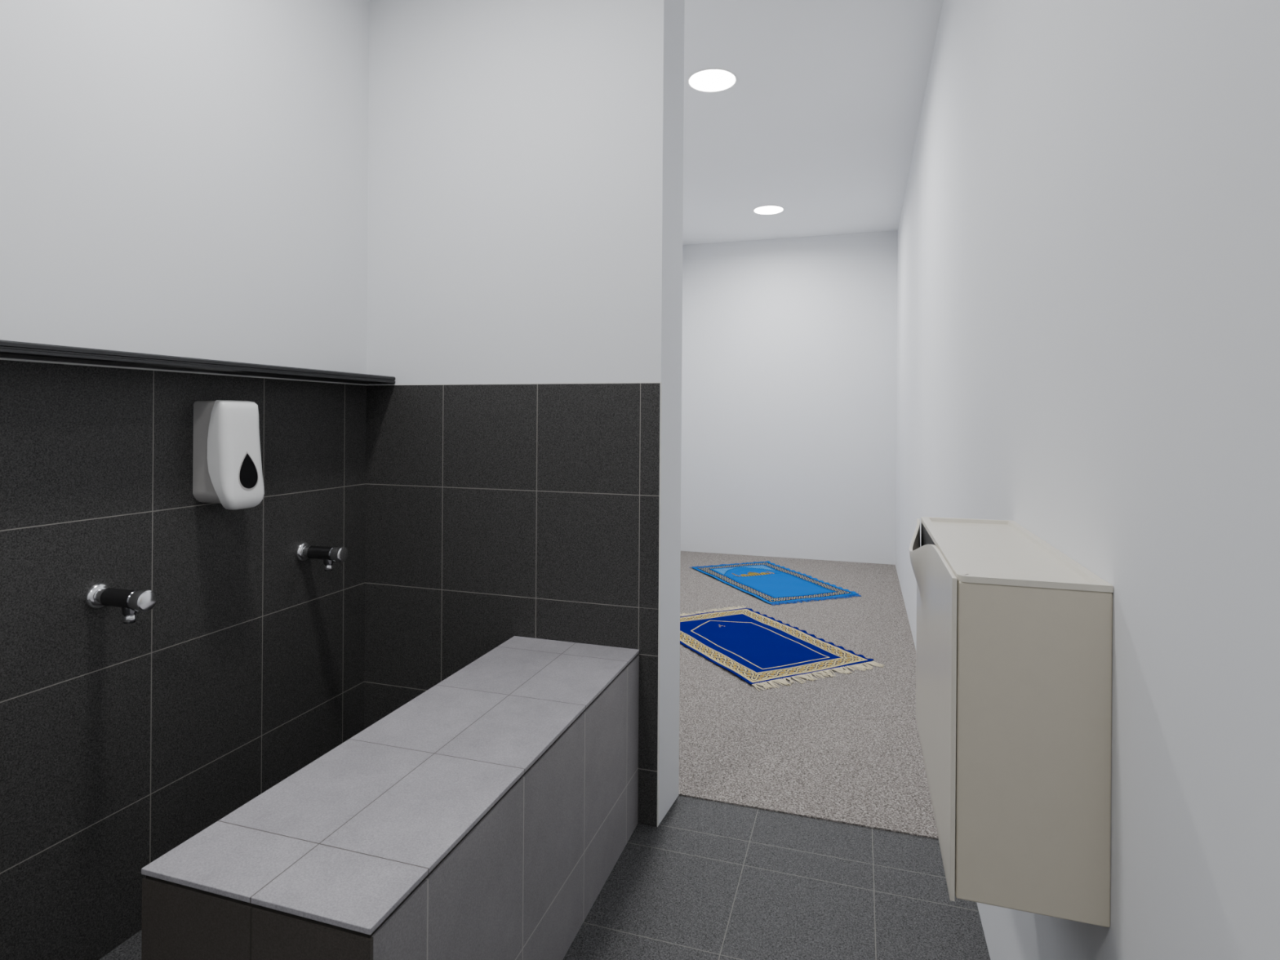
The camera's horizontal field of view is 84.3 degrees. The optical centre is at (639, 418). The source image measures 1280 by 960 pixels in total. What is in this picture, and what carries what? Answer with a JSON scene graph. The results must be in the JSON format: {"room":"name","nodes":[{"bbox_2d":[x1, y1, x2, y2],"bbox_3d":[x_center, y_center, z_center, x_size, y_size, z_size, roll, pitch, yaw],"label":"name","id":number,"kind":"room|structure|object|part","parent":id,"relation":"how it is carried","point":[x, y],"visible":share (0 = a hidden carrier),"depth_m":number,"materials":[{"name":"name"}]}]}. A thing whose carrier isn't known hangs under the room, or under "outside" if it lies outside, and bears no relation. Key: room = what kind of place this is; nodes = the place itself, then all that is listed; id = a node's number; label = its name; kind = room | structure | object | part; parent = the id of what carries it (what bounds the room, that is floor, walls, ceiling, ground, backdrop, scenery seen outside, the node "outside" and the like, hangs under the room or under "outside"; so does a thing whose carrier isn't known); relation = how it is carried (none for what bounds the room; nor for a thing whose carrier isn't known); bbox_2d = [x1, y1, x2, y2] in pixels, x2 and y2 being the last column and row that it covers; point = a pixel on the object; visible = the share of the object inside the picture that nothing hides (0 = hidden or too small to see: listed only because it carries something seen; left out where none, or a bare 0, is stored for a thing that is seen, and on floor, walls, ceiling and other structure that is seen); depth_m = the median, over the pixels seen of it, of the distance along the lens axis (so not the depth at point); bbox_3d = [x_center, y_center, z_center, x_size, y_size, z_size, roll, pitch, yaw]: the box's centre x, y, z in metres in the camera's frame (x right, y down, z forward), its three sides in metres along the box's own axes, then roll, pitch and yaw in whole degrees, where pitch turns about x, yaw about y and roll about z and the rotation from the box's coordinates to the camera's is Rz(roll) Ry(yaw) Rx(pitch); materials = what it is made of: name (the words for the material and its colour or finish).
{"room":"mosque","nodes":[
{"label":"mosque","id":0,"kind":"room"},
{"bbox_2d":[0,0,368,959],"bbox_3d":[-0.765,-0.175,2.553,0.120,2.496,7.020,0,0,17],"label":"wall","id":1,"kind":"structure","parent":0,"point":[179,178],"depth_m":1.52,"materials":[{"name":"tile"}]},
{"bbox_2d":[84,582,157,623],"bbox_3d":[-1.004,0.358,1.371,0.134,0.070,0.051,0,0,17],"label":"tap","id":2,"kind":"object","parent":1,"relation":"attached to","point":[99,595],"visible":1,"depth_m":1.36,"materials":[{"name":"silver metal"}]},
{"bbox_3d":[-0.986,0.377,1.366,0.026,0.033,0.026,0,0,17],"label":"spout","id":3,"kind":"part","parent":2,"relation":"part of","materials":[{"name":"silver metal"}]},
{"bbox_2d":[0,339,395,384],"bbox_3d":[-1.242,-0.118,0.648,0.104,0.022,3.099,0,0,17],"label":"shelf","id":4,"kind":"object","parent":1,"relation":"attached to","point":[8,348],"visible":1,"depth_m":1.43,"materials":[{"name":"grey metal"}]},
{"bbox_2d":[192,400,264,510],"bbox_3d":[-0.938,0.081,1.618,0.110,0.246,0.109,0,0,17],"label":"soap dispenser","id":5,"kind":"object","parent":1,"relation":"attached to","point":[227,464],"visible":1,"depth_m":1.58,"materials":[{"name":"white plastic"}]},
{"bbox_2d":[295,542,347,571],"bbox_3d":[-0.845,0.368,1.882,0.134,0.070,0.051,0,0,17],"label":"tap","id":6,"kind":"object","parent":1,"relation":"attached to","point":[304,551],"visible":1,"depth_m":1.87,"materials":[{"name":"silver metal"}]},
{"bbox_3d":[-0.827,0.386,1.877,0.026,0.033,0.026,0,0,17],"label":"spout","id":7,"kind":"part","parent":6,"relation":"part of","materials":[{"name":"silver metal"}]},
{"bbox_2d":[364,0,684,826],"bbox_3d":[-0.355,-0.172,2.085,0.942,2.496,0.170,0,0,17],"label":"wall partition","id":8,"kind":"structure","parent":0,"point":[523,451],"depth_m":1.99,"materials":[{"name":"tile"}]},
{"bbox_2d":[99,795,990,959],"bbox_3d":[-0.487,1.125,0.437,1.928,0.100,3.390,0,0,17],"label":"floor","id":9,"kind":"structure","parent":0,"point":[713,880],"depth_m":1.59,"materials":[{"name":"tile"}]},
{"bbox_2d":[141,635,639,959],"bbox_3d":[-0.341,0.845,1.421,0.370,0.464,1.084,0,0,17],"label":"tiled bench","id":10,"kind":"object","parent":9,"relation":"on","point":[485,816],"visible":1,"depth_m":1.16,"materials":[{"name":"grey tile"}]},
{"bbox_2d":[680,230,897,564],"bbox_3d":[1.124,-0.161,5.579,1.688,2.496,0.120,0,0,17],"label":"wall","id":11,"kind":"structure","parent":0,"point":[788,345],"depth_m":5.50,"materials":[{"name":"white paint"}]},
{"bbox_2d":[678,551,938,839],"bbox_3d":[0.557,1.131,3.788,1.688,0.104,3.630,0,0,17],"label":"floor","id":12,"kind":"structure","parent":0,"point":[843,748],"depth_m":2.54,"materials":[{"name":"grey carpet"}]},
{"bbox_2d":[691,560,861,604],"bbox_3d":[0.856,1.074,4.711,0.648,0.014,1.121,0,0,-21],"label":"rug","id":13,"kind":"object","parent":12,"relation":"on","point":[771,583],"visible":1,"depth_m":4.63,"materials":[{"name":"blue fabric"}]},
{"bbox_2d":[680,604,884,690],"bbox_3d":[0.526,1.071,3.427,0.683,0.014,1.106,0,0,-26],"label":"rug","id":14,"kind":"object","parent":12,"relation":"on","point":[756,647],"visible":0.9,"depth_m":3.31,"materials":[{"name":"blue fabric"}]},
{"bbox_2d":[682,0,942,244],"bbox_3d":[0.090,-1.466,2.227,1.928,0.100,7.140,0,0,17],"label":"ceiling","id":15,"kind":"structure","parent":0,"point":[819,122],"depth_m":3.28,"materials":[{"name":"paint"}]},
{"bbox_2d":[687,67,737,92],"bbox_3d":[0.302,-1.412,2.953,0.208,0.005,0.208,0,0,17],"label":"recessed light","id":16,"kind":"object","parent":15,"relation":"in","point":[709,79],"visible":1,"depth_m":2.95,"materials":[{"name":"white"}]},
{"bbox_2d":[752,204,784,214],"bbox_3d":[0.868,-1.408,4.771,0.208,0.005,0.208,0,0,17],"label":"recessed light","id":17,"kind":"object","parent":15,"relation":"in","point":[767,209],"visible":1,"depth_m":4.77,"materials":[{"name":"white"}]},
{"bbox_2d":[920,516,1113,592],"bbox_3d":[0.503,0.180,1.012,0.151,0.007,0.510,0,0,17],"label":"cabinet top","id":18,"kind":"object","parent":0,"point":[972,555],"depth_m":0.90,"materials":[{"name":"beige laminate"}]},
{"bbox_2d":[895,0,1279,959],"bbox_3d":[0.961,-0.162,2.016,0.120,2.496,7.020,0,0,17],"label":"wall","id":19,"kind":"structure","parent":0,"point":[1088,346],"depth_m":0.69,"materials":[{"name":"white paint"}]},
{"bbox_2d":[909,516,1113,927],"bbox_3d":[0.489,0.359,1.016,0.179,0.365,0.510,0,0,17],"label":"cabinet","id":20,"kind":"object","parent":19,"relation":"attached to","point":[1014,646],"visible":1,"depth_m":0.78,"materials":[{"name":"beige laminate"}]},
{"bbox_3d":[0.417,0.360,1.038,0.027,0.362,0.510,0,0,17],"label":"door","id":21,"kind":"part","parent":20,"relation":"part of","materials":[{"name":"beige wood"}]}
]}

